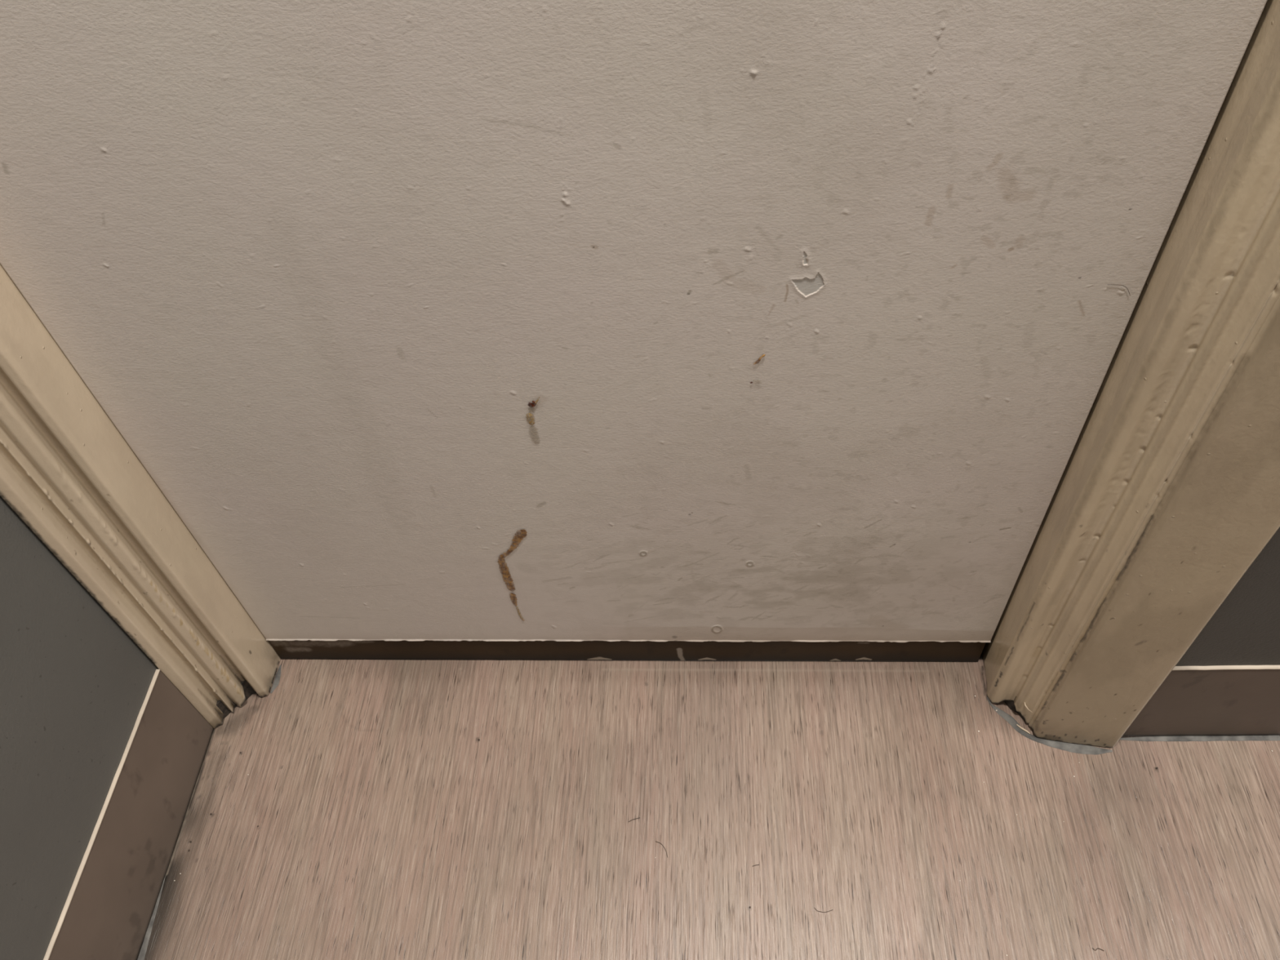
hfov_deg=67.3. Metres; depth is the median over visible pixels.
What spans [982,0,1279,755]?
trim
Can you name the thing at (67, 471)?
trim
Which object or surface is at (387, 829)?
floor
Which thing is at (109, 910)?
baseboard
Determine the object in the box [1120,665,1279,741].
baseboard
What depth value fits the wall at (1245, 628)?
0.87 m
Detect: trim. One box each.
[0,263,281,728]
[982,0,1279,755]
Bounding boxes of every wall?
[0,496,206,959]
[1175,527,1279,666]
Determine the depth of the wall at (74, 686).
0.84 m
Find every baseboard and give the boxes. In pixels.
[43,669,213,959]
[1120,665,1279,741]
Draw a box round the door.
[0,0,1267,662]
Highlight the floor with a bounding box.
[144,653,1279,959]
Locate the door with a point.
(568, 330)

